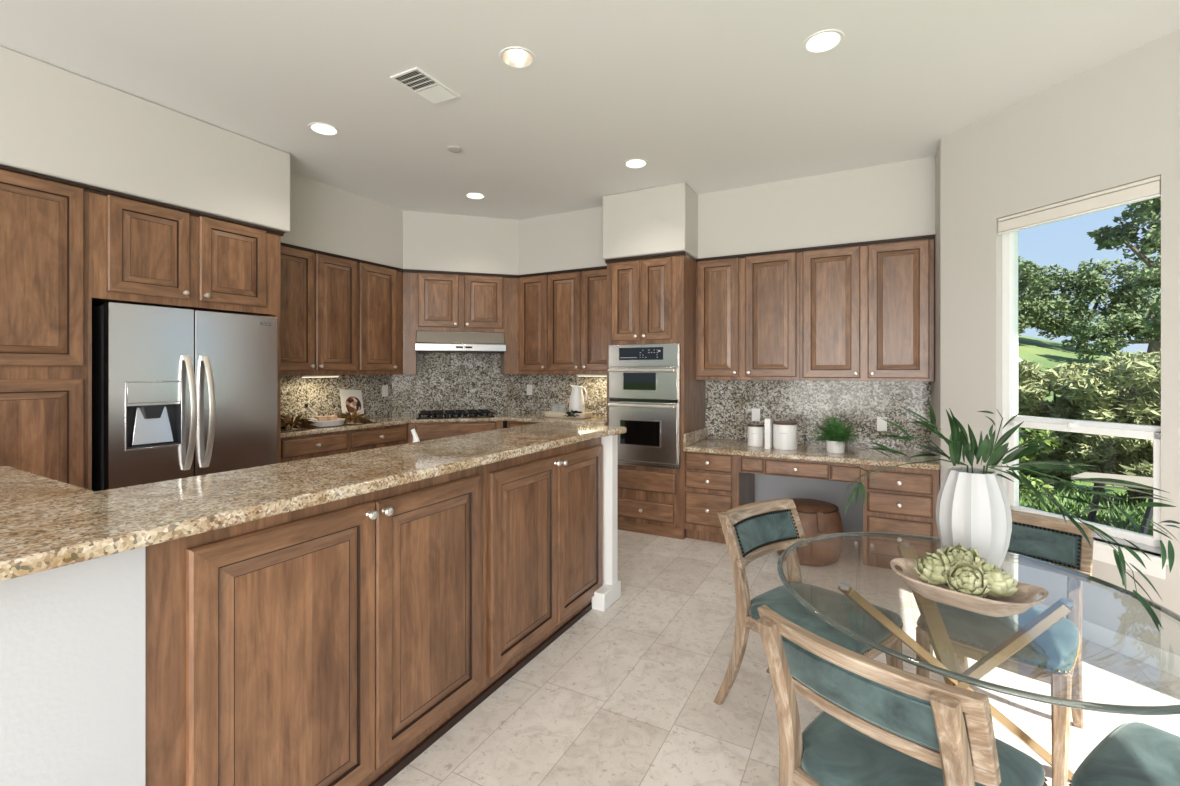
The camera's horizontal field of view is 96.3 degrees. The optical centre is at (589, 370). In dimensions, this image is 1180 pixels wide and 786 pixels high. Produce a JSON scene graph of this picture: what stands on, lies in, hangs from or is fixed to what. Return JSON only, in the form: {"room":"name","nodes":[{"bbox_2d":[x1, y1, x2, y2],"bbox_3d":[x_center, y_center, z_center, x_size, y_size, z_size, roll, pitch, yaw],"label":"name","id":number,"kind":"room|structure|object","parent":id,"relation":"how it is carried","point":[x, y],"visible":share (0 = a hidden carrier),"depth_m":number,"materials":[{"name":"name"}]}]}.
{"room":"kitchen","nodes":[
{"label":"kitchen","id":0,"kind":"room"},
{"bbox_2d":[0,547,144,785],"bbox_3d":[-1.447,0.900,0.768,0.324,1.039,1.189,0,0,28],"label":"wall","id":1,"kind":"structure","parent":0,"point":[72,637],"depth_m":1.11,"materials":[{"name":"grey paint"}]},
{"bbox_2d":[364,600,591,785],"bbox_3d":[-0.617,1.395,2.317,0.326,0.050,2.325,0,0,28],"label":"trim","id":2,"kind":"structure","parent":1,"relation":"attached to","point":[405,759],"depth_m":2.19,"materials":[{"name":"brown wood"}]},
{"bbox_2d":[0,46,289,232],"bbox_3d":[-3.167,-1.301,2.756,0.695,0.578,2.872,0,0,28],"label":"wall","id":3,"kind":"structure","parent":0,"point":[56,122],"depth_m":3.02,"materials":[{"name":"grey paint"}]},
{"bbox_2d":[281,172,402,268],"bbox_3d":[-2.327,-1.301,4.702,0.340,0.578,1.375,0,0,28],"label":"wall","id":4,"kind":"structure","parent":0,"point":[323,217],"depth_m":4.64,"materials":[{"name":"grey paint"}]},
{"bbox_2d":[281,242,358,374],"bbox_3d":[-2.436,-0.487,4.436,0.389,1.040,0.901,0,0,28],"label":"upper cabinet","id":5,"kind":"object","parent":4,"relation":"attached to","point":[319,288],"visible":0.72,"depth_m":4.40,"materials":[{"name":"brown wood"}]},
{"bbox_2d":[396,412,525,428],"bbox_3d":[-1.417,-0.085,5.851,1.180,3.010,1.220,0,0,28],"label":"wall","id":6,"kind":"structure","parent":0,"point":[504,422],"depth_m":5.86,"materials":[{"name":"grey paint"}]},
{"bbox_2d":[357,259,403,374],"bbox_3d":[-2.100,-0.487,5.063,0.389,1.040,0.518,0,0,28],"label":"upper cabinet","id":7,"kind":"object","parent":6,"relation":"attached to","point":[379,286],"visible":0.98,"depth_m":4.96,"materials":[{"name":"brown wood"}]},
{"bbox_2d":[392,351,525,415],"bbox_3d":[-1.392,0.033,5.718,1.442,0.865,0.014,0,0,-17],"label":"backsplash","id":8,"kind":"structure","parent":6,"relation":"attached to","point":[442,381],"depth_m":5.71,"materials":[{"name":"grey stone"}]},
{"bbox_2d":[403,210,518,274],"bbox_3d":[-1.348,-1.301,5.560,1.640,0.578,0.343,0,0,-17],"label":"wall","id":9,"kind":"structure","parent":0,"point":[431,241],"depth_m":5.39,"materials":[{"name":"grey paint"}]},
{"bbox_2d":[519,206,606,274],"bbox_3d":[-0.145,-1.301,5.436,1.185,0.578,0.350,0,0,28],"label":"wall","id":10,"kind":"structure","parent":0,"point":[571,240],"depth_m":5.31,"materials":[{"name":"grey paint"}]},
{"bbox_2d":[403,269,518,374],"bbox_3d":[-1.340,-0.486,5.522,1.152,1.042,0.374,0,0,-17],"label":"upper cabinet","id":11,"kind":"object","parent":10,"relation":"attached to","point":[447,301],"visible":0.98,"depth_m":5.38,"materials":[{"name":"brown wood"}]},
{"bbox_2d":[415,331,505,352],"bbox_3d":[-1.341,-0.296,5.478,0.888,0.208,0.418,0,0,-17],"label":"range hood","id":12,"kind":"object","parent":11,"relation":"attached to","point":[426,341],"visible":1,"depth_m":5.34,"materials":[{"name":"silver metal"}]},
{"bbox_2d":[518,269,581,373],"bbox_3d":[-0.347,-0.487,5.505,0.763,1.040,0.389,0,0,28],"label":"upper cabinet","id":13,"kind":"object","parent":10,"relation":"attached to","point":[550,303],"visible":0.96,"depth_m":5.35,"materials":[{"name":"brown wood"}]},
{"bbox_2d":[0,0,1179,219],"bbox_3d":[-1.025,-1.720,0.946,6.500,0.260,9.500,0,0,28],"label":"ceiling","id":14,"kind":"structure","parent":0,"point":[714,95],"depth_m":2.86,"materials":[{"name":"white paint"}]},
{"bbox_2d":[308,122,339,135],"bbox_3d":[-1.749,-1.638,3.471,0.188,0.104,0.188,0,0,28],"label":"recessed light","id":15,"kind":"object","parent":14,"relation":"in","point":[325,129],"visible":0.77,"depth_m":3.50,"materials":[{"name":"white paint"}]},
{"bbox_2d":[390,67,459,104],"bbox_3d":[-0.916,-1.585,2.951,0.200,0.011,0.330,0,0,28],"label":"ceiling vent","id":16,"kind":"object","parent":14,"relation":"in","point":[416,80],"visible":1,"depth_m":2.94,"materials":[{"name":"white metal"}]},
{"bbox_2d":[465,192,485,199],"bbox_3d":[-1.042,-1.638,4.793,0.188,0.104,0.188,0,0,28],"label":"recessed light","id":17,"kind":"object","parent":14,"relation":"in","point":[472,195],"visible":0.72,"depth_m":4.84,"materials":[{"name":"white paint"}]},
{"bbox_2d":[499,47,535,68],"bbox_3d":[-0.369,-1.648,2.681,0.188,0.124,0.188,0,0,28],"label":"recessed light","id":18,"kind":"object","parent":14,"relation":"in","point":[512,57],"visible":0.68,"depth_m":2.73,"materials":[{"name":"white paint"}]},
{"bbox_2d":[624,159,647,168],"bbox_3d":[0.351,-1.638,4.048,0.188,0.104,0.188,0,0,28],"label":"recessed light","id":19,"kind":"object","parent":14,"relation":"in","point":[632,163],"visible":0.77,"depth_m":4.08,"materials":[{"name":"white paint"}]},
{"bbox_2d":[802,29,844,53],"bbox_3d":[1.126,-1.638,2.550,0.188,0.104,0.188,0,0,28],"label":"recessed light","id":20,"kind":"object","parent":14,"relation":"in","point":[824,41],"visible":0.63,"depth_m":2.60,"materials":[{"name":"white paint"}]},
{"bbox_2d":[601,435,616,584],"bbox_3d":[-0.009,0.900,3.362,0.372,1.039,0.080,0,0,28],"label":"wall","id":21,"kind":"structure","parent":0,"point":[609,443],"depth_m":3.26,"materials":[{"name":"white paint"}]},
{"bbox_2d":[592,580,620,611],"bbox_3d":[0.102,1.367,3.234,0.088,0.105,0.238,0,0,28],"label":"baseboard","id":22,"kind":"structure","parent":21,"relation":"attached to","point":[606,595],"depth_m":3.16,"materials":[{"name":"white paint"}]},
{"bbox_2d":[602,182,697,259],"bbox_3d":[0.616,-1.301,4.913,0.780,0.578,0.695,0,0,28],"label":"wall","id":23,"kind":"structure","parent":0,"point":[660,219],"depth_m":4.59,"materials":[{"name":"grey paint"}]},
{"bbox_2d":[384,529,1179,785],"bbox_3d":[-1.025,1.480,0.946,6.500,0.120,9.500,0,0,28],"label":"floor","id":24,"kind":"structure","parent":0,"point":[626,695],"depth_m":2.32,"materials":[{"name":"tile"}]},
{"bbox_2d":[0,165,89,488],"bbox_3d":[-3.193,0.206,2.644,0.694,2.427,0.849,0,0,28],"label":"pantry cabinet","id":25,"kind":"object","parent":24,"relation":"on","point":[44,219],"visible":0.68,"depth_m":2.71,"materials":[{"name":"brown wood"}]},
{"bbox_2d":[92,302,277,490],"bbox_3d":[-2.689,0.510,3.465,0.739,1.780,0.941,0,0,28],"label":"refrigerator","id":26,"kind":"object","parent":24,"relation":"on","point":[177,393],"visible":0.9,"depth_m":3.21,"materials":[{"name":"grey metal"}]},
{"bbox_2d":[88,186,283,489],"bbox_3d":[-2.739,0.206,3.493,0.694,2.427,1.076,0,0,28],"label":"tall cabinet","id":27,"kind":"object","parent":24,"relation":"on","point":[141,251],"visible":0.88,"depth_m":3.23,"materials":[{"name":"brown wood"}]},
{"bbox_2d":[145,465,482,785],"bbox_3d":[-0.852,0.875,1.806,0.354,0.989,1.200,0,0,28],"label":"base cabinet","id":28,"kind":"object","parent":24,"relation":"on","point":[318,645],"visible":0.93,"depth_m":1.57,"materials":[{"name":"brown wood"}]},
{"bbox_2d":[281,424,407,462],"bbox_3d":[-2.255,0.961,4.568,0.584,0.919,1.303,0,0,28],"label":"base cabinet","id":29,"kind":"object","parent":24,"relation":"on","point":[295,448],"visible":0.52,"depth_m":4.38,"materials":[{"name":"brown wood"}]},
{"bbox_2d":[408,421,502,442],"bbox_3d":[-1.374,0.961,5.392,0.900,0.919,0.584,0,0,-17],"label":"base cabinet","id":30,"kind":"object","parent":24,"relation":"on","point":[425,431],"visible":0.06,"depth_m":5.12,"materials":[{"name":"brown wood"}]},
{"bbox_2d":[281,413,606,437],"bbox_3d":[-1.302,0.483,5.019,3.431,0.036,1.450,0,0,-20],"label":"countertop","id":31,"kind":"structure","parent":30,"relation":"on","point":[519,417],"depth_m":5.06,"materials":[{"name":"stone"}]},
{"bbox_2d":[281,414,316,430],"bbox_3d":[-2.394,0.399,4.251,0.432,0.123,0.446,0,0,28],"label":"dried grass","id":32,"kind":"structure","parent":31,"relation":"on","point":[286,422],"depth_m":4.23,"materials":[{"name":"brown plant"}]},
{"bbox_2d":[308,418,344,426],"bbox_3d":[-2.291,0.425,4.487,0.381,0.082,0.350,0,0,-37],"label":"serving tray","id":33,"kind":"object","parent":31,"relation":"on","point":[326,423],"visible":0.56,"depth_m":4.37,"materials":[{"name":"grey ceramic"}]},
{"bbox_2d":[339,389,363,414],"bbox_3d":[-2.266,0.322,5.035,0.082,0.302,0.255,0,0,28],"label":"photo card","id":34,"kind":"object","parent":31,"relation":"on","point":[351,400],"visible":0.87,"depth_m":5.03,"materials":[{"name":"white paper"}]},
{"bbox_2d":[346,396,360,412],"bbox_3d":[-2.258,0.324,5.041,0.001,0.170,0.170,-17,-12,26],"label":"photo","id":35,"kind":"object","parent":34,"relation":"attached to","point":[353,403],"depth_m":5.04},
{"bbox_2d":[337,410,375,423],"bbox_3d":[-2.111,0.401,4.691,0.424,0.120,0.396,0,0,28],"label":"dried grass","id":36,"kind":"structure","parent":31,"relation":"on","point":[354,418],"depth_m":4.67,"materials":[{"name":"brown plant"}]},
{"bbox_2d":[416,409,494,418],"bbox_3d":[-1.386,0.440,5.433,0.750,0.050,0.460,0,0,-17],"label":"gas cooktop","id":37,"kind":"object","parent":31,"relation":"in","point":[474,413],"visible":1,"depth_m":5.30,"materials":[{"name":"black metal"}]},
{"bbox_2d":[544,411,591,418],"bbox_3d":[-0.220,0.438,5.312,0.484,0.054,0.206,0,0,28],"label":"wooden tray","id":38,"kind":"object","parent":31,"relation":"on","point":[547,413],"visible":0.86,"depth_m":5.23,"materials":[{"name":"beige wood"}]},
{"bbox_2d":[569,385,586,412],"bbox_3d":[-0.129,0.294,5.305,0.164,0.312,0.174,0,0,-22],"label":"pitcher","id":39,"kind":"object","parent":38,"relation":"on","point":[577,402],"visible":0.84,"depth_m":5.25,"materials":[{"name":"white ceramic"}]},
{"bbox_2d":[507,421,535,427],"bbox_3d":[-0.218,0.961,5.286,1.108,0.919,0.654,0,0,28],"label":"base cabinet","id":40,"kind":"object","parent":24,"relation":"on","point":[509,423],"visible":0.02,"depth_m":5.23,"materials":[{"name":"brown wood"}]},
{"bbox_2d":[483,437,602,687],"bbox_3d":[-0.303,0.875,2.831,0.354,0.989,1.124,0,0,28],"label":"base cabinet","id":41,"kind":"object","parent":24,"relation":"on","point":[543,510],"visible":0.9,"depth_m":2.61,"materials":[{"name":"brown wood"}]},
{"bbox_2d":[0,422,626,580],"bbox_3d":[-1.306,0.361,1.995,1.535,0.037,3.685,0,0,28],"label":"countertop","id":42,"kind":"structure","parent":41,"relation":"on","point":[46,523],"depth_m":1.47,"materials":[{"name":"stone"}]},
{"bbox_2d":[605,251,704,539],"bbox_3d":[0.616,0.206,4.896,0.743,2.427,0.723,0,0,28],"label":"tall cabinet","id":43,"kind":"object","parent":24,"relation":"on","point":[651,299],"visible":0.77,"depth_m":4.59,"materials":[{"name":"brown wood"}]},
{"bbox_2d":[608,343,679,469],"bbox_3d":[0.574,0.298,4.826,0.666,1.067,0.628,0,0,28],"label":"double wall oven","id":44,"kind":"object","parent":43,"relation":"in","point":[644,379],"visible":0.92,"depth_m":4.57,"materials":[{"name":"silver metal"}]},
{"bbox_2d":[684,451,754,543],"bbox_3d":[1.133,1.048,4.603,0.455,0.745,0.694,0,0,28],"label":"base cabinet","id":45,"kind":"object","parent":24,"relation":"on","point":[714,484],"visible":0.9,"depth_m":4.35,"materials":[{"name":"brown wood"}]},
{"bbox_2d":[683,427,939,469],"bbox_3d":[1.735,0.602,4.300,1.807,0.144,0.680,0,0,28],"label":"countertop","id":46,"kind":"structure","parent":45,"relation":"on","point":[697,440],"depth_m":4.12,"materials":[{"name":"stone"}]},
{"bbox_2d":[747,423,763,446],"bbox_3d":[1.408,0.543,4.486,0.137,0.184,0.137,0,0,28],"label":"canister","id":47,"kind":"object","parent":46,"relation":"on","point":[755,431],"visible":1,"depth_m":4.43,"materials":[{"name":"white ceramic"}]},
{"bbox_2d":[765,418,772,448],"bbox_3d":[1.480,0.512,4.367,0.044,0.245,0.153,0,0,28],"label":"upright book","id":48,"kind":"object","parent":46,"relation":"on","point":[768,421],"visible":0.95,"depth_m":4.30,"materials":[{"name":"white paper"}]},
{"bbox_2d":[773,421,797,449],"bbox_3d":[1.599,0.525,4.328,0.193,0.219,0.193,0,0,28],"label":"canister","id":49,"kind":"object","parent":46,"relation":"on","point":[784,432],"visible":1,"depth_m":4.25,"materials":[{"name":"white ceramic"}]},
{"bbox_2d":[739,455,862,482],"bbox_3d":[1.679,0.744,4.203,0.884,0.138,0.504,0,0,28],"label":"drawer","id":50,"kind":"object","parent":46,"relation":"attached to","point":[844,472],"visible":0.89,"depth_m":4.00,"materials":[{"name":"brown wood"}]},
{"bbox_2d":[806,414,864,453],"bbox_3d":[1.908,0.485,4.116,0.437,0.299,0.378,0,0,-8],"label":"potted fern","id":51,"kind":"object","parent":46,"relation":"on","point":[835,436],"visible":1,"depth_m":4.08,"materials":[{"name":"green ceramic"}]},
{"bbox_2d":[826,440,844,453],"bbox_3d":[1.912,0.588,4.114,0.136,0.095,0.136,0,0,28],"label":"pot","id":52,"kind":"object","parent":51,"relation":"attached to","point":[831,446],"depth_m":4.06,"materials":[{"name":"white ceramic"}]},
{"bbox_2d":[714,498,903,704],"bbox_3d":[0.879,1.008,2.139,0.476,0.825,0.627,0,0,-37],"label":"dining chair","id":53,"kind":"object","parent":24,"relation":"on","point":[752,531],"visible":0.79,"depth_m":2.16,"materials":[{"name":"brown wood"}]},
{"bbox_2d":[749,583,901,654],"bbox_3d":[0.911,0.956,2.097,0.446,0.064,0.474,0,0,-37],"label":"seat cushion","id":54,"kind":"object","parent":53,"relation":"on","point":[837,606],"depth_m":2.03,"materials":[{"name":"teal fabric"}]},
{"bbox_2d":[777,498,842,565],"bbox_3d":[1.655,1.211,4.025,0.500,0.418,0.500,0,0,28],"label":"pouf","id":55,"kind":"object","parent":24,"relation":"on","point":[817,517],"visible":0.73,"depth_m":3.81,"materials":[{"name":"brown leather"}]},
{"bbox_2d":[863,465,938,570],"bbox_3d":[2.318,1.048,3.969,0.462,0.745,0.694,0,0,28],"label":"base cabinet","id":56,"kind":"object","parent":24,"relation":"on","point":[898,499],"visible":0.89,"depth_m":3.71,"materials":[{"name":"brown wood"}]},
{"bbox_2d":[756,605,1047,785],"bbox_3d":[0.756,1.008,1.286,0.627,0.825,0.476,0,0,-37],"label":"dining chair","id":57,"kind":"object","parent":24,"relation":"on","point":[879,723],"visible":1,"depth_m":1.19,"materials":[{"name":"brown wood"}]},
{"bbox_2d":[802,711,1044,785],"bbox_3d":[0.797,0.956,1.318,0.474,0.064,0.446,0,0,-37],"label":"seat cushion","id":58,"kind":"object","parent":57,"relation":"on","point":[834,753],"depth_m":1.26,"materials":[{"name":"teal fabric"}]},
{"bbox_2d":[777,532,1179,779],"bbox_3d":[1.148,1.048,1.649,1.073,0.735,1.171,0,0,28],"label":"dining table","id":59,"kind":"object","parent":24,"relation":"on","point":[946,664],"visible":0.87,"depth_m":1.69,"materials":[{"name":"clear glass"}]},
{"bbox_2d":[890,558,1047,616],"bbox_3d":[1.083,0.636,1.532,0.374,0.087,0.234,0,0,42],"label":"dough bowl","id":60,"kind":"object","parent":59,"relation":"on","point":[1022,600],"visible":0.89,"depth_m":1.47,"materials":[{"name":"brown wood"}]},
{"bbox_2d":[912,549,953,586],"bbox_3d":[1.023,0.585,1.572,0.110,0.106,0.110,0,0,28],"label":"artichoke","id":61,"kind":"object","parent":60,"relation":"in","point":[930,568],"visible":0.92,"depth_m":1.55,"materials":[{"name":"green"}]},
{"bbox_2d":[940,543,985,563],"bbox_3d":[1.106,0.575,1.574,0.118,0.106,0.116,0,0,28],"label":"artichoke","id":62,"kind":"object","parent":60,"relation":"in","point":[959,552],"visible":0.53,"depth_m":1.57,"materials":[{"name":"green"}]},
{"bbox_2d":[942,559,991,597],"bbox_3d":[1.059,0.584,1.483,0.102,0.105,0.101,0,0,-11],"label":"artichoke","id":63,"kind":"object","parent":60,"relation":"in","point":[969,578],"visible":0.96,"depth_m":1.47,"materials":[{"name":"green"}]},
{"bbox_2d":[976,559,1017,597],"bbox_3d":[1.147,0.593,1.494,0.104,0.102,0.115,0,0,28],"label":"artichoke","id":64,"kind":"object","parent":60,"relation":"in","point":[1003,585],"visible":0.77,"depth_m":1.46,"materials":[{"name":"green"}]},
{"bbox_2d":[936,467,1011,568],"bbox_3d":[1.288,0.507,1.778,0.205,0.345,0.205,0,0,28],"label":"ribbed vase","id":65,"kind":"object","parent":59,"relation":"on","point":[973,510],"visible":0.85,"depth_m":1.71,"materials":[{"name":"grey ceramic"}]},
{"bbox_2d":[845,459,966,514],"bbox_3d":[1.112,0.477,1.875,0.386,0.345,0.060,0,0,15],"label":"leafy branch","id":66,"kind":"object","parent":65,"relation":"in","point":[857,487],"visible":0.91,"depth_m":1.92,"materials":[{"name":"green plant"}]},
{"bbox_2d":[868,403,968,472],"bbox_3d":[1.153,0.381,1.856,0.316,0.538,0.101,0,0,24],"label":"leafy branch","id":67,"kind":"object","parent":65,"relation":"in","point":[932,425],"visible":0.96,"depth_m":1.85,"materials":[{"name":"green plant"}]},
{"bbox_2d":[946,408,1053,472],"bbox_3d":[1.391,0.387,1.817,0.423,0.527,0.178,0,0,-13],"label":"leafy branch","id":68,"kind":"object","parent":65,"relation":"in","point":[960,444],"visible":0.94,"depth_m":1.80,"materials":[{"name":"green plant"}]},
{"bbox_2d":[977,409,1022,457],"bbox_3d":[1.379,0.390,1.806,0.213,0.521,0.060,0,0,-19],"label":"leafy branch","id":69,"kind":"object","parent":65,"relation":"in","point":[1012,418],"visible":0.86,"depth_m":1.80,"materials":[{"name":"green plant"}]},
{"bbox_2d":[982,464,1163,632],"bbox_3d":[1.476,0.523,1.654,0.446,0.443,0.074,0,0,38],"label":"leafy branch","id":70,"kind":"object","parent":65,"relation":"in","point":[1119,557],"visible":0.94,"depth_m":1.59,"materials":[{"name":"green plant"}]},
{"bbox_2d":[985,461,1179,571],"bbox_3d":[1.496,0.469,1.655,0.482,0.362,0.145,0,0,42],"label":"leafy branch","id":71,"kind":"object","parent":65,"relation":"in","point":[1031,466],"visible":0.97,"depth_m":1.59,"materials":[{"name":"green plant"}]},
{"bbox_2d":[916,510,1093,785],"bbox_3d":[1.607,1.008,2.055,0.627,0.825,0.476,0,0,-42],"label":"dining chair","id":72,"kind":"object","parent":24,"relation":"on","point":[1054,657],"visible":0.55,"depth_m":1.97,"materials":[{"name":"brown wood"}]},
{"bbox_2d":[917,601,1078,673],"bbox_3d":[1.568,0.956,2.020,0.474,0.064,0.446,0,0,-42],"label":"seat cushion","id":73,"kind":"object","parent":72,"relation":"on","point":[1056,650],"depth_m":1.89,"materials":[{"name":"teal fabric"}]},
{"bbox_2d":[1068,722,1179,785],"bbox_3d":[1.435,1.008,1.099,0.476,0.825,0.627,0,0,-31],"label":"dining chair","id":74,"kind":"object","parent":24,"relation":"on","point":[1133,753],"visible":1,"depth_m":1.26,"materials":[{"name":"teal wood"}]},
{"bbox_2d":[697,156,934,258],"bbox_3d":[1.833,-1.301,4.475,1.810,0.578,0.320,0,0,28],"label":"wall","id":75,"kind":"structure","parent":0,"point":[891,200],"depth_m":4.26,"materials":[{"name":"grey paint"}]},
{"bbox_2d":[716,438,930,540],"bbox_3d":[1.617,-0.085,4.845,2.540,3.010,0.130,0,0,28],"label":"wall","id":76,"kind":"structure","parent":0,"point":[767,487],"depth_m":4.57,"materials":[{"name":"grey paint"}]},
{"bbox_2d":[581,266,606,373],"bbox_3d":[0.161,-0.487,5.233,0.390,1.040,0.389,0,0,28],"label":"upper cabinet","id":77,"kind":"object","parent":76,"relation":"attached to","point":[594,279],"visible":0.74,"depth_m":5.12,"materials":[{"name":"brown wood"}]},
{"bbox_2d":[696,248,799,379],"bbox_3d":[1.400,-0.465,4.664,0.871,1.085,0.354,0,0,28],"label":"upper cabinet","id":78,"kind":"object","parent":76,"relation":"attached to","point":[748,305],"visible":0.97,"depth_m":4.52,"materials":[{"name":"brown wood"}]},
{"bbox_2d":[705,380,930,450],"bbox_3d":[1.902,0.356,4.607,1.811,0.557,0.018,0,0,28],"label":"backsplash","id":79,"kind":"structure","parent":76,"relation":"attached to","point":[729,404],"depth_m":4.55,"materials":[{"name":"grey stone"}]},
{"bbox_2d":[752,408,759,421],"bbox_3d":[1.509,0.400,4.802,0.072,0.116,0.009,0,0,28],"label":"wall outlet","id":80,"kind":"object","parent":79,"relation":"attached to","point":[755,412],"visible":1,"depth_m":4.80,"materials":[{"name":"white plastic"}]},
{"bbox_2d":[877,417,886,430],"bbox_3d":[2.393,0.435,4.328,0.072,0.116,0.009,0,0,28],"label":"wall outlet","id":81,"kind":"object","parent":79,"relation":"attached to","point":[881,424],"visible":0.87,"depth_m":4.33,"materials":[{"name":"white plastic"}]},
{"bbox_2d":[799,235,933,381],"bbox_3d":[2.195,-0.465,4.239,0.932,1.085,0.354,0,0,28],"label":"upper cabinet","id":82,"kind":"object","parent":76,"relation":"attached to","point":[867,308],"visible":1,"depth_m":4.09,"materials":[{"name":"brown wood"}]},
{"bbox_2d":[931,142,940,549],"bbox_3d":[2.645,-0.085,3.915,0.150,3.010,0.800,0,0,28],"label":"wall","id":83,"kind":"structure","parent":0,"point":[936,385],"depth_m":3.78,"materials":[{"name":"grey paint"}]},
{"bbox_2d":[941,29,1179,655],"bbox_3d":[2.725,-0.085,2.749,0.150,3.010,1.822,0,0,-17],"label":"wall","id":84,"kind":"structure","parent":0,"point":[1114,123],"depth_m":2.91,"materials":[{"name":"grey paint"}]},
{"bbox_2d":[997,176,1160,234],"bbox_3d":[2.631,-0.885,2.887,0.050,0.097,0.752,0,0,-17],"label":"roller shade","id":85,"kind":"object","parent":84,"relation":"attached to","point":[1150,188],"visible":0.91,"depth_m":2.81,"materials":[{"name":"white fabric"}]},
{"bbox_2d":[1002,231,1168,578],"bbox_3d":[2.648,0.024,2.892,0.145,1.922,0.824,0,0,-17],"label":"window","id":86,"kind":"structure","parent":84,"relation":"attached to","point":[1103,552],"depth_m":3.00,"materials":[{"name":"white plastic"}]},
{"bbox_2d":[1034,603,1179,677],"bbox_3d":[2.651,1.370,2.710,0.014,0.100,1.750,0,0,-17],"label":"baseboard","id":87,"kind":"structure","parent":84,"relation":"attached to","point":[1166,661],"depth_m":2.61,"materials":[{"name":"white paint"}]},
{"bbox_3d":[-2.900,-0.085,4.160,0.160,3.010,5.600,0,0,28],"label":"wall","id":88,"kind":"structure","parent":0,"visible":0},
{"bbox_2d":[281,374,391,422],"bbox_3d":[-2.445,0.249,4.819,0.018,0.432,1.568,0,0,28],"label":"backsplash","id":89,"kind":"structure","parent":88,"relation":"attached to","point":[321,394],"depth_m":4.87,"materials":[{"name":"beige stone"}]},
{"bbox_3d":[-0.088,-0.085,5.718,1.290,3.010,0.200,0,0,28],"label":"wall","id":90,"kind":"structure","parent":0,"visible":0},
{"bbox_2d":[526,374,606,415],"bbox_3d":[-0.145,0.249,5.623,1.298,0.432,0.018,0,0,28],"label":"backsplash","id":91,"kind":"structure","parent":90,"relation":"attached to","point":[547,389],"depth_m":5.69,"materials":[{"name":"grey stone"}]},
{"label":"outside","id":92,"kind":"structure","parent":0,"visible":0},
{"bbox_2d":[1037,470,1129,514],"bbox_3d":[11.176,1.735,-0.309,100.000,0.270,130.000,0,0,28],"label":"yard","id":93,"kind":"structure","parent":92,"point":[1082,483],"depth_m":7.19,"materials":[{"name":"green plant"}]},
{"bbox_2d":[1019,427,1062,498],"bbox_3d":[4.290,1.212,5.448,0.809,1.380,0.860,0,0,-41],"label":"shrub","id":94,"kind":"object","parent":93,"relation":"on","point":[1050,443],"visible":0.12,"depth_m":5.33,"materials":[{"name":"green plant"}]},
{"bbox_2d":[1018,359,1124,488],"bbox_3d":[5.854,0.872,6.719,1.664,2.065,1.413,0,0,36],"label":"shrub","id":95,"kind":"object","parent":93,"relation":"on","point":[1031,395],"visible":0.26,"depth_m":6.52,"materials":[{"name":"green plant"}]},
{"bbox_2d":[1019,479,1152,535],"bbox_3d":[4.645,1.470,4.913,2.977,0.260,4.524,0,0,42],"label":"groundcover","id":96,"kind":"object","parent":93,"relation":"on","point":[1104,517],"visible":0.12,"depth_m":5.62,"materials":[{"name":"green plant"}]},
{"bbox_2d":[1019,363,1159,489],"bbox_3d":[6.434,0.858,6.633,2.077,2.093,1.479,0,0,28],"label":"shrub","id":97,"kind":"object","parent":93,"relation":"on","point":[1059,371],"visible":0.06,"depth_m":6.62,"materials":[{"name":"green plant"}]},
{"bbox_2d":[1019,349,1160,507],"bbox_3d":[6.170,0.819,6.093,1.594,2.170,1.577,0,0,-24],"label":"shrub","id":98,"kind":"object","parent":93,"relation":"on","point":[1093,392],"visible":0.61,"depth_m":5.88,"materials":[{"name":"green plant"}]},
{"bbox_2d":[1071,472,1152,534],"bbox_3d":[4.867,1.284,4.594,1.022,0.638,0.644,0,0,40],"label":"patio table","id":99,"kind":"object","parent":93,"relation":"on","point":[1148,481],"visible":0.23,"depth_m":4.74,"materials":[{"name":"beige"}]},
{"bbox_2d":[1066,352,1160,499],"bbox_3d":[6.468,0.833,5.876,1.900,2.142,1.307,0,0,26],"label":"shrub","id":100,"kind":"object","parent":93,"relation":"on","point":[1154,387],"visible":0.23,"depth_m":5.88,"materials":[{"name":"green plant"}]},
{"bbox_2d":[1086,197,1160,334],"bbox_3d":[10.477,-1.216,9.364,2.430,6.328,1.375,0,0,28],"label":"oak tree","id":101,"kind":"object","parent":93,"relation":"on","point":[1107,237],"visible":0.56,"depth_m":9.63,"materials":[{"name":"green plant"}]},
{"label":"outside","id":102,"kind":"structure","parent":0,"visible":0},
{"bbox_2d":[1018,335,1141,401],"bbox_3d":[23.994,-0.879,24.246,44.594,5.198,38.603,0,0,28],"label":"hill","id":103,"kind":"structure","parent":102,"point":[1049,353],"depth_m":23.11,"materials":[{"name":"green plant"}]},
{"bbox_2d":[1018,256,1071,335],"bbox_3d":[19.029,-2.919,24.390,5.627,4.730,3.101,0,0,22],"label":"oak tree","id":104,"kind":"object","parent":103,"relation":"on","point":[1030,308],"visible":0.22,"depth_m":23.49,"materials":[{"name":"green plant"}]},
{"bbox_2d":[1018,253,1160,351],"bbox_3d":[23.371,-2.721,24.921,8.024,5.133,4.440,0,0,28],"label":"oak tree","id":105,"kind":"object","parent":103,"relation":"on","point":[1088,285],"visible":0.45,"depth_m":24.34,"materials":[{"name":"green plant"}]},
{"bbox_2d":[1060,292,1160,360],"bbox_3d":[21.290,-1.567,19.755,5.399,3.020,3.067,0,0,28],"label":"oak tree","id":106,"kind":"object","parent":103,"relation":"on","point":[1087,331],"visible":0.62,"depth_m":20.20,"materials":[{"name":"green plant"}]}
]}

